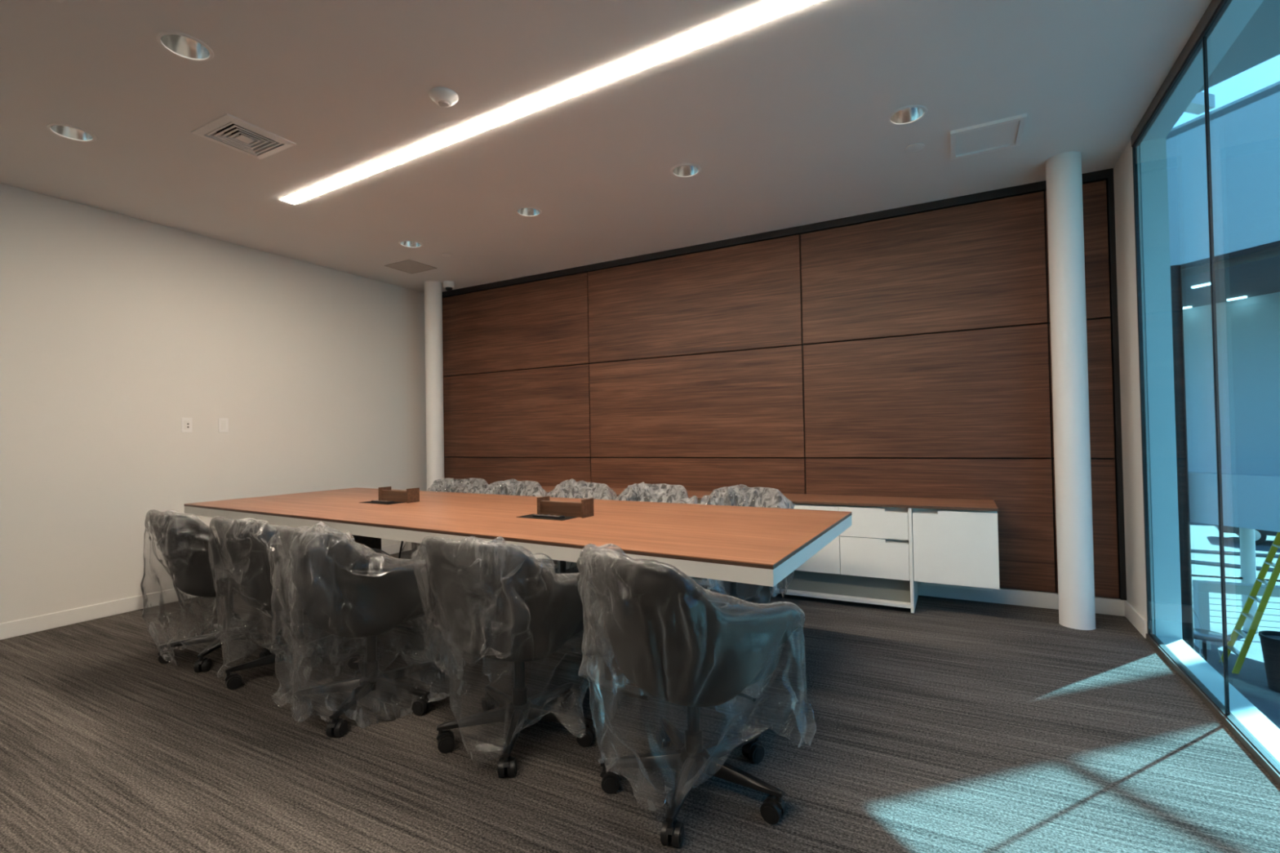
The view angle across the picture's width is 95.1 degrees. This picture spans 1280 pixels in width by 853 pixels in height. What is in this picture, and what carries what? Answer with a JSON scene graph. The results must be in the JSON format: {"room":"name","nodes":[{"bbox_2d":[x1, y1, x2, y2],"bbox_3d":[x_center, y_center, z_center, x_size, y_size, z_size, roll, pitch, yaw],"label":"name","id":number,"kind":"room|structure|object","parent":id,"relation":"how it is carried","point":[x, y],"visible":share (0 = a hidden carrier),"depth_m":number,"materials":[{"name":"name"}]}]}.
{"room":"conference room","nodes":[
{"label":"conference room","id":0,"kind":"room"},
{"bbox_2d":[0,182,426,623],"bbox_3d":[-4.690,-0.161,2.460,0.120,2.944,9.850,-2,-1,28],"label":"wall","id":1,"kind":"structure","parent":0,"point":[116,329],"depth_m":4.36,"materials":[{"name":"paint"}]},
{"bbox_2d":[181,417,191,432],"bbox_3d":[-3.499,-0.011,4.521,0.010,0.116,0.072,-2,-1,28],"label":"wall outlet","id":2,"kind":"object","parent":1,"relation":"attached to","point":[186,423],"visible":1,"depth_m":4.52,"materials":[{"name":"white plastic"}]},
{"bbox_2d":[0,541,425,639],"bbox_3d":[-4.618,1.259,2.383,0.014,0.100,9.600,-2,-1,28],"label":"baseboard","id":3,"kind":"structure","parent":1,"relation":"attached to","point":[64,618],"depth_m":3.99,"materials":[{"name":"white paint"}]},
{"bbox_2d":[218,417,228,432],"bbox_3d":[-3.378,-0.010,4.747,0.009,0.116,0.072,-2,-1,28],"label":"wall switch","id":4,"kind":"object","parent":1,"relation":"attached to","point":[223,422],"visible":1,"depth_m":4.75,"materials":[{"name":"white plastic"}]},
{"bbox_2d":[0,0,1211,293],"bbox_3d":[-1.939,-1.606,0.984,6.430,0.001,9.850,-2,-1,28],"label":"ceiling","id":5,"kind":"structure","parent":0,"point":[783,118],"depth_m":2.96,"materials":[{"name":"paint"}]},
{"bbox_2d":[45,123,96,142],"bbox_3d":[-3.001,-1.595,3.092,0.192,0.094,0.192,-2,-1,28],"label":"recessed light","id":6,"kind":"object","parent":5,"relation":"in","point":[65,131],"visible":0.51,"depth_m":3.13,"materials":[{"name":"white metal"}]},
{"bbox_2d":[155,31,213,62],"bbox_3d":[-1.893,-1.626,2.439,0.192,0.094,0.192,-2,-1,28],"label":"recessed light","id":7,"kind":"object","parent":5,"relation":"in","point":[184,46],"visible":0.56,"depth_m":2.48,"materials":[{"name":"metal"}]},
{"bbox_2d":[191,113,296,159],"bbox_3d":[-2.144,-1.660,3.175,0.350,0.212,0.350,-2,-1,28],"label":"ceiling vent","id":8,"kind":"object","parent":5,"relation":"in","point":[228,131],"visible":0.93,"depth_m":3.16,"materials":[{"name":"white plastic"}]},
{"bbox_2d":[383,259,436,274],"bbox_3d":[-2.187,-1.522,5.584,0.350,0.006,0.320,-2,-1,28],"label":"ceiling vent","id":9,"kind":"object","parent":5,"relation":"in","point":[410,266],"visible":1,"depth_m":5.57,"materials":[{"name":"white metal"}]},
{"bbox_2d":[398,240,422,248],"bbox_3d":[-1.935,-1.583,4.940,0.192,0.094,0.192,-2,-1,28],"label":"recessed light","id":10,"kind":"object","parent":5,"relation":"in","point":[407,243],"visible":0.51,"depth_m":5.00,"materials":[{"name":"white metal"}]},
{"bbox_2d":[428,87,458,107],"bbox_3d":[-0.943,-1.568,2.816,0.136,0.050,0.136,-2,-1,28],"label":"ceiling sensor","id":11,"kind":"object","parent":5,"relation":"attached to","point":[444,97],"visible":1,"depth_m":2.78,"materials":[{"name":"white plastic"}]},
{"bbox_2d":[440,253,451,256],"bbox_3d":[-1.729,-1.536,5.231,0.090,0.007,0.090,-2,-1,28],"label":"ceiling disc","id":12,"kind":"object","parent":5,"relation":"attached to","point":[442,254],"visible":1,"depth_m":5.22,"materials":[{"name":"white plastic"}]},
{"bbox_2d":[443,280,454,291],"bbox_3d":[-2.009,-1.471,6.153,0.110,0.096,0.110,-2,-1,28],"label":"security camera","id":13,"kind":"object","parent":5,"relation":"attached to","point":[449,286],"visible":1,"depth_m":6.12,"materials":[{"name":"white plastic"}]},
{"bbox_2d":[515,206,542,217],"bbox_3d":[-0.815,-1.614,4.280,0.192,0.094,0.192,-2,-1,28],"label":"recessed light","id":14,"kind":"object","parent":5,"relation":"in","point":[529,211],"visible":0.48,"depth_m":4.34,"materials":[{"name":"white metal"}]},
{"bbox_2d":[280,0,820,204],"bbox_3d":[-0.700,-1.591,3.003,4.008,0.004,0.102,-2,-1,31],"label":"light strip","id":15,"kind":"object","parent":5,"relation":"attached to","point":[771,9],"visible":1,"depth_m":2.76,"materials":[{"name":"white plastic"}]},
{"bbox_2d":[670,163,701,177],"bbox_3d":[0.285,-1.644,3.660,0.192,0.094,0.192,-2,-1,28],"label":"recessed light","id":16,"kind":"object","parent":5,"relation":"in","point":[685,170],"visible":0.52,"depth_m":3.72,"materials":[{"name":"white metal"}]},
{"bbox_2d":[887,104,927,125],"bbox_3d":[1.398,-1.673,3.066,0.192,0.094,0.192,-2,-1,28],"label":"recessed light","id":17,"kind":"object","parent":5,"relation":"in","point":[908,114],"visible":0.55,"depth_m":3.12,"materials":[{"name":"white metal"}]},
{"bbox_2d":[905,142,924,151],"bbox_3d":[1.601,-1.625,3.408,0.104,0.007,0.104,-2,-1,28],"label":"ceiling disc","id":18,"kind":"object","parent":5,"relation":"attached to","point":[915,147],"visible":1,"depth_m":3.40,"materials":[{"name":"white plastic"}]},
{"bbox_2d":[950,113,1026,159],"bbox_3d":[1.955,-1.627,3.305,0.356,0.018,0.356,-2,-1,28],"label":"access hatch","id":19,"kind":"object","parent":5,"relation":"attached to","point":[1000,134],"visible":1,"depth_m":3.29,"materials":[{"name":"white plastic"}]},
{"bbox_2d":[0,546,1279,852],"bbox_3d":[-1.974,1.298,0.925,6.290,0.120,9.750,-2,-1,28],"label":"floor","id":20,"kind":"structure","parent":0,"point":[949,725],"depth_m":2.20,"materials":[{"name":"carpet"}]},
{"bbox_2d":[148,511,284,672],"bbox_3d":[-2.359,0.874,3.336,0.621,0.823,0.664,-2,-1,32],"label":"swivel chair","id":21,"kind":"object","parent":20,"relation":"on","point":[193,576],"visible":0.56,"depth_m":3.08,"materials":[{"name":"grey fabric"}]},
{"bbox_2d":[140,509,293,666],"bbox_3d":[-2.357,0.888,3.316,0.700,0.904,0.705,-2,-1,32],"label":"plastic cover","id":22,"kind":"object","parent":21,"relation":"on","point":[181,598],"visible":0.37,"depth_m":3.14,"materials":[{"name":"clear plastic"}]},
{"bbox_2d":[214,517,366,693],"bbox_3d":[-1.796,0.859,3.035,0.614,0.823,0.641,-2,-1,30],"label":"swivel chair","id":23,"kind":"object","parent":20,"relation":"on","point":[254,577],"visible":0.48,"depth_m":2.79,"materials":[{"name":"grey fabric"}]},
{"bbox_2d":[208,515,368,677],"bbox_3d":[-1.787,0.838,3.008,0.747,0.815,0.694,-1,-1,23],"label":"plastic cover","id":24,"kind":"object","parent":23,"relation":"on","point":[212,528],"visible":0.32,"depth_m":2.91,"materials":[{"name":"clear plastic"}]},
{"bbox_2d":[279,527,436,737],"bbox_3d":[-1.218,0.842,2.639,0.633,0.823,0.677,-2,-1,34],"label":"swivel chair","id":25,"kind":"object","parent":20,"relation":"on","point":[373,606],"visible":0.88,"depth_m":2.42,"materials":[{"name":"grey fabric"}]},
{"bbox_2d":[267,521,467,724],"bbox_3d":[-1.277,0.835,2.639,0.766,0.893,0.734,-2,-1,34],"label":"plastic cover","id":26,"kind":"object","parent":25,"relation":"on","point":[295,682],"visible":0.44,"depth_m":2.52,"materials":[{"name":"clear plastic"}]},
{"bbox_2d":[402,595,435,622],"bbox_3d":[-1.208,0.817,2.669,0.450,0.104,0.470,-2,-1,34],"label":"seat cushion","id":27,"kind":"object","parent":25,"relation":"on","point":[418,611],"depth_m":2.60,"materials":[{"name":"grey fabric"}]},
{"bbox_2d":[424,280,444,490],"bbox_3d":[-2.156,-0.094,6.149,0.179,2.844,0.179,-2,-1,28],"label":"round column","id":28,"kind":"structure","parent":20,"relation":"on","point":[433,289],"depth_m":6.08,"materials":[{"name":"paint"}]},
{"bbox_2d":[429,479,487,493],"bbox_3d":[-1.607,0.888,5.009,0.622,0.823,0.666,-1,-1,0],"label":"swivel chair","id":29,"kind":"object","parent":20,"relation":"on","point":[461,486],"visible":0.03,"depth_m":5.29,"materials":[{"name":"grey plastic"}]},
{"bbox_2d":[400,477,489,564],"bbox_3d":[-1.594,0.868,5.019,0.734,0.815,0.712,-1,-1,0],"label":"plastic cover","id":30,"kind":"object","parent":29,"relation":"on","point":[416,548],"visible":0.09,"depth_m":5.19,"materials":[{"name":"clear plastic"}]},
{"bbox_2d":[425,537,597,777],"bbox_3d":[-0.483,0.824,2.336,0.624,0.823,0.668,-2,-1,28],"label":"swivel chair","id":31,"kind":"object","parent":20,"relation":"on","point":[556,611],"visible":0.89,"depth_m":2.11,"materials":[{"name":"grey fabric"}]},
{"bbox_2d":[411,535,614,760],"bbox_3d":[-0.520,0.789,2.334,0.753,0.806,0.690,-2,-1,28],"label":"plastic cover","id":32,"kind":"object","parent":31,"relation":"on","point":[446,665],"visible":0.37,"depth_m":2.22,"materials":[{"name":"clear plastic"}]},
{"bbox_2d":[568,615,586,639],"bbox_3d":[-0.477,0.799,2.367,0.450,0.104,0.470,-2,-1,28],"label":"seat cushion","id":33,"kind":"object","parent":31,"relation":"on","point":[580,628],"depth_m":2.33,"materials":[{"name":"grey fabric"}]},
{"bbox_2d":[484,481,539,496],"bbox_3d":[-1.124,0.873,4.620,0.614,0.823,0.640,-1,-1,21],"label":"swivel chair","id":34,"kind":"object","parent":20,"relation":"on","point":[516,491],"visible":0.05,"depth_m":4.89,"materials":[{"name":"plastic"}]},
{"bbox_2d":[477,478,548,563],"bbox_3d":[-1.090,0.837,4.619,0.753,0.806,0.690,-1,-1,21],"label":"plastic cover","id":35,"kind":"object","parent":34,"relation":"on","point":[507,482],"visible":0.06,"depth_m":4.84,"materials":[{"name":"clear plastic"}]},
{"bbox_2d":[183,487,852,701],"bbox_3d":[-1.051,0.881,3.571,4.302,0.770,1.399,-2,-1,31],"label":"conference table","id":36,"kind":"object","parent":20,"relation":"on","point":[753,545],"visible":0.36,"depth_m":2.82,"materials":[{"name":"brown wood"}]},
{"bbox_2d":[359,486,419,504],"bbox_3d":[-1.704,0.467,3.980,0.353,0.094,0.213,-2,-1,31],"label":"box","id":37,"kind":"object","parent":36,"relation":"on","point":[386,496],"visible":1,"depth_m":3.96,"materials":[{"name":"wood"}]},
{"bbox_2d":[515,496,594,520],"bbox_3d":[-0.451,0.430,3.103,0.353,0.094,0.213,-2,-1,31],"label":"box","id":38,"kind":"object","parent":36,"relation":"on","point":[547,509],"visible":1,"depth_m":3.09,"materials":[{"name":"wood"}]},
{"bbox_2d":[528,493,582,572],"bbox_3d":[-1.002,0.954,5.587,0.931,0.690,0.503,-2,-1,28],"label":"swivel chair","id":39,"kind":"object","parent":20,"relation":"on","point":[557,562],"visible":0.06,"depth_m":5.26,"materials":[{"name":"grey fabric"}]},
{"bbox_2d":[551,484,608,573],"bbox_3d":[-0.559,0.857,4.289,0.612,0.821,0.627,-2,-1,30],"label":"swivel chair","id":40,"kind":"object","parent":20,"relation":"on","point":[593,491],"visible":0.06,"depth_m":4.53,"materials":[{"name":"plastic"}]},
{"bbox_2d":[533,478,617,606],"bbox_3d":[-0.506,0.849,4.281,0.766,0.893,0.734,-2,-1,30],"label":"plastic cover","id":41,"kind":"object","parent":40,"relation":"on","point":[575,483],"visible":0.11,"depth_m":4.49,"materials":[{"name":"clear plastic"}]},
{"bbox_2d":[595,485,687,612],"bbox_3d":[0.016,0.843,3.985,0.612,0.823,0.656,-1,-1,24],"label":"swivel chair","id":42,"kind":"object","parent":20,"relation":"on","point":[634,496],"visible":0.12,"depth_m":4.26,"materials":[{"name":"plastic"}]},
{"bbox_2d":[585,482,697,614],"bbox_3d":[0.018,0.854,4.003,0.698,0.898,0.703,-1,-1,24],"label":"plastic cover","id":43,"kind":"object","parent":42,"relation":"on","point":[644,486],"visible":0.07,"depth_m":4.19,"materials":[{"name":"clear plastic"}]},
{"bbox_2d":[608,496,723,590],"bbox_3d":[0.237,0.921,4.917,0.933,0.690,0.503,-2,-1,28],"label":"drawer unit","id":44,"kind":"object","parent":20,"relation":"on","point":[700,580],"visible":0.15,"depth_m":4.56,"materials":[{"name":"white paint"}]},
{"bbox_2d":[586,546,801,848],"bbox_3d":[0.171,0.806,1.969,0.656,0.823,0.612,0,-1,-38],"label":"swivel chair","id":45,"kind":"object","parent":20,"relation":"on","point":[740,647],"visible":0.99,"depth_m":1.75,"materials":[{"name":"grey fabric"}]},
{"bbox_2d":[576,543,816,808],"bbox_3d":[0.139,0.765,1.968,0.678,0.790,0.669,0,-1,-38],"label":"plastic cover","id":46,"kind":"object","parent":45,"relation":"on","point":[592,671],"visible":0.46,"depth_m":1.92,"materials":[{"name":"clear plastic"}]},
{"bbox_2d":[747,653,775,686],"bbox_3d":[0.192,0.781,1.990,0.470,0.104,0.450,0,-1,-38],"label":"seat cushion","id":47,"kind":"object","parent":45,"relation":"on","point":[771,668],"depth_m":1.88,"materials":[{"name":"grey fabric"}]},
{"bbox_2d":[488,485,998,511],"bbox_3d":[0.443,0.561,4.803,4.240,0.018,0.511,-2,-1,28],"label":"countertop","id":48,"kind":"structure","parent":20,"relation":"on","point":[808,499],"depth_m":4.07,"materials":[{"name":"brown wood"}]},
{"bbox_2d":[706,488,782,608],"bbox_3d":[0.599,0.828,3.698,0.623,0.823,0.618,-2,-1,32],"label":"swivel chair","id":49,"kind":"object","parent":20,"relation":"on","point":[757,495],"visible":0.03,"depth_m":3.90,"materials":[{"name":"plastic"}]},
{"bbox_2d":[688,484,795,605],"bbox_3d":[0.615,0.791,3.683,0.753,0.806,0.690,-2,-1,32],"label":"plastic cover","id":50,"kind":"object","parent":49,"relation":"on","point":[782,505],"visible":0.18,"depth_m":3.85,"materials":[{"name":"clear plastic"}]},
{"bbox_2d":[774,588,911,608],"bbox_3d":[1.487,1.186,4.241,0.893,0.022,0.501,-2,-1,28],"label":"shelf","id":51,"kind":"object","parent":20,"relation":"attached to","point":[811,593],"depth_m":4.02,"materials":[{"name":"white metal"}]},
{"bbox_2d":[772,503,918,613],"bbox_3d":[1.482,0.888,4.245,0.933,0.690,0.503,-2,-1,28],"label":"drawer unit","id":52,"kind":"object","parent":20,"relation":"on","point":[871,562],"visible":0.62,"depth_m":3.96,"materials":[{"name":"white paint"}]},
{"bbox_2d":[1045,151,1095,630],"bbox_3d":[2.614,-0.221,3.557,0.179,2.844,0.179,-2,-1,28],"label":"round column","id":53,"kind":"structure","parent":20,"relation":"on","point":[1065,233],"depth_m":3.49,"materials":[{"name":"paint"}]},
{"bbox_2d":[442,179,1119,598],"bbox_3d":[0.468,-0.206,5.203,6.350,2.944,0.180,-2,-1,28],"label":"wall","id":54,"kind":"structure","parent":0,"point":[910,355],"depth_m":4.61,"materials":[{"name":"brown wood"}]},
{"bbox_2d":[442,168,1126,600],"bbox_3d":[0.344,-0.204,5.183,6.150,2.744,0.035,-2,-1,28],"label":"trim","id":55,"kind":"structure","parent":54,"relation":"attached to","point":[1107,174],"depth_m":4.13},
{"bbox_2d":[912,508,999,591],"bbox_3d":[2.103,0.821,3.910,0.476,0.590,0.501,-2,-1,28],"label":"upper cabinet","id":56,"kind":"object","parent":54,"relation":"attached to","point":[953,548],"visible":0.9,"depth_m":3.69,"materials":[{"name":"white paint"}]},
{"bbox_2d":[918,582,1124,616],"bbox_3d":[0.376,1.217,5.152,6.130,0.100,0.043,-2,-1,28],"label":"baseboard","id":57,"kind":"structure","parent":54,"relation":"attached to","point":[1104,606],"depth_m":3.96,"materials":[{"name":"white paint"}]},
{"bbox_2d":[1113,139,1155,634],"bbox_3d":[2.954,-0.228,3.514,0.030,2.844,0.492,-2,-1,28],"label":"wall","id":58,"kind":"structure","parent":0,"point":[1135,575],"depth_m":3.47,"materials":[{"name":"paint"}]},
{"bbox_2d":[1124,600,1147,638],"bbox_3d":[2.949,1.144,3.484,0.014,0.100,0.441,-2,-1,28],"label":"baseboard","id":59,"kind":"structure","parent":58,"relation":"attached to","point":[1140,623],"depth_m":3.45,"materials":[{"name":"white paint"}]},
{"bbox_3d":[-0.048,-0.269,-2.179,0.160,2.844,5.900,-2,-1,28],"label":"wall","id":60,"kind":"structure","parent":0,"visible":0},
{"bbox_2d":[1130,0,1279,786],"bbox_3d":[2.271,-0.192,2.137,0.155,3.450,3.900,-2,-1,28],"label":"window","id":61,"kind":"structure","parent":60,"relation":"in","point":[1222,22],"depth_m":3.23,"materials":[{"name":"clear glass"}]},
{"label":"outside","id":62,"kind":"structure","parent":0,"visible":0},
{"bbox_2d":[1193,632,1279,728],"bbox_3d":[7.178,4.075,1.104,9.150,0.012,23.400,-2,-1,28],"label":"floor","id":63,"kind":"structure","parent":62,"point":[1251,682],"depth_m":9.78,"materials":[{"name":"grey concrete"}]},
{"bbox_2d":[1192,609,1223,666],"bbox_3d":[9.948,3.748,10.437,0.440,0.883,0.481,-1,-1,-2],"label":"wire chair","id":64,"kind":"object","parent":63,"relation":"on","point":[1193,610],"visible":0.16,"depth_m":10.25,"materials":[{"name":"metal"}]},
{"bbox_2d":[1193,628,1231,662],"bbox_3d":[9.397,3.820,9.739,0.630,0.730,0.630,-2,-1,28],"label":"patio table","id":65,"kind":"object","parent":63,"relation":"on","point":[1205,635],"visible":0.49,"depth_m":9.71,"materials":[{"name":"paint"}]},
{"bbox_2d":[1192,579,1279,649],"bbox_3d":[12.007,3.526,10.447,3.200,1.250,0.240,-1,-1,24],"label":"counter","id":66,"kind":"object","parent":63,"relation":"on","point":[1202,588],"depth_m":10.95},
{"bbox_2d":[1192,579,1279,597],"bbox_3d":[11.997,2.986,10.456,3.200,0.170,0.240,-1,-1,24],"label":"countertop","id":67,"kind":"structure","parent":66,"relation":"on","point":[1242,588],"depth_m":10.83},
{"bbox_2d":[1218,532,1279,674],"bbox_3d":[10.770,2.913,9.799,1.492,2.522,0.575,-2,-1,28],"label":"stepladder","id":68,"kind":"object","parent":63,"relation":"on","point":[1242,655],"visible":0.89,"depth_m":9.93,"materials":[{"name":"metal"}]},
{"bbox_2d":[1258,631,1279,693],"bbox_3d":[10.143,3.733,9.188,0.580,0.860,0.580,-2,-1,28],"label":"planter pot","id":69,"kind":"object","parent":63,"relation":"on","point":[1269,640],"visible":1,"depth_m":9.19,"materials":[{"name":"black plastic"}]},
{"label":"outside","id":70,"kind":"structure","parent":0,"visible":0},
{"bbox_2d":[1190,522,1279,636],"bbox_3d":[61.525,3.642,23.231,83.550,0.300,150.000,-2,-1,28],"label":"ground","id":71,"kind":"structure","parent":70,"point":[1202,535],"depth_m":16.99,"materials":[{"name":"concrete"}]},
{"bbox_2d":[1165,80,1279,649],"bbox_3d":[12.604,-0.306,5.884,7.230,8.740,18.000,-1,-1,-17],"label":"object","id":72,"kind":"object","parent":71,"relation":"on","point":[1245,131],"visible":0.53,"depth_m":8.73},
{"bbox_2d":[1191,282,1210,288],"bbox_3d":[9.168,-2.300,9.546,0.060,0.030,0.260,-1,-1,-17],"label":"light","id":73,"kind":"object","parent":72,"relation":"attached to","point":[1195,285],"depth_m":9.53,"materials":[{"name":"white"}]},
{"bbox_2d":[1226,296,1247,301],"bbox_3d":[10.778,-2.312,10.570,0.060,0.030,0.260,-1,-1,-17],"label":"light","id":74,"kind":"object","parent":72,"relation":"attached to","point":[1233,298],"depth_m":10.56,"materials":[{"name":"white"}]},
{"bbox_2d":[1191,559,1274,571],"bbox_3d":[18.860,4.074,16.047,6.017,0.121,0.140,-2,-1,44],"label":"kerb","id":75,"kind":"object","parent":71,"relation":"on","point":[1193,562],"depth_m":17.48,"materials":[{"name":"grey concrete"}]},
{"bbox_2d":[1191,548,1279,558],"bbox_3d":[21.331,4.059,17.781,7.103,0.121,0.140,-2,-1,30],"label":"kerb","id":76,"kind":"object","parent":71,"relation":"on","point":[1201,551],"depth_m":19.03,"materials":[{"name":"grey concrete"}]},
{"bbox_2d":[1191,573,1279,628],"bbox_3d":[12.927,3.608,11.675,6.682,1.094,0.050,-1,-1,24],"label":"cable railing","id":77,"kind":"object","parent":71,"relation":"on","point":[1193,575],"visible":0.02,"depth_m":12.02,"materials":[{"name":"silver metal"}]},
{"bbox_2d":[1213,524,1277,544],"bbox_3d":[23.186,3.269,20.308,4.600,1.698,1.890,-2,-1,40],"label":"parked car","id":78,"kind":"object","parent":71,"relation":"on","point":[1260,535],"visible":0.24,"depth_m":20.44,"materials":[{"name":"paint"}]},
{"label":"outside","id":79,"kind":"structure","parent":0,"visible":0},
{"bbox_2d":[1184,0,1279,115],"bbox_3d":[3.767,-2.030,1.708,2.940,0.160,3.145,-2,-1,28],"label":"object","id":80,"kind":"object","parent":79,"point":[1259,42],"visible":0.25,"depth_m":2.98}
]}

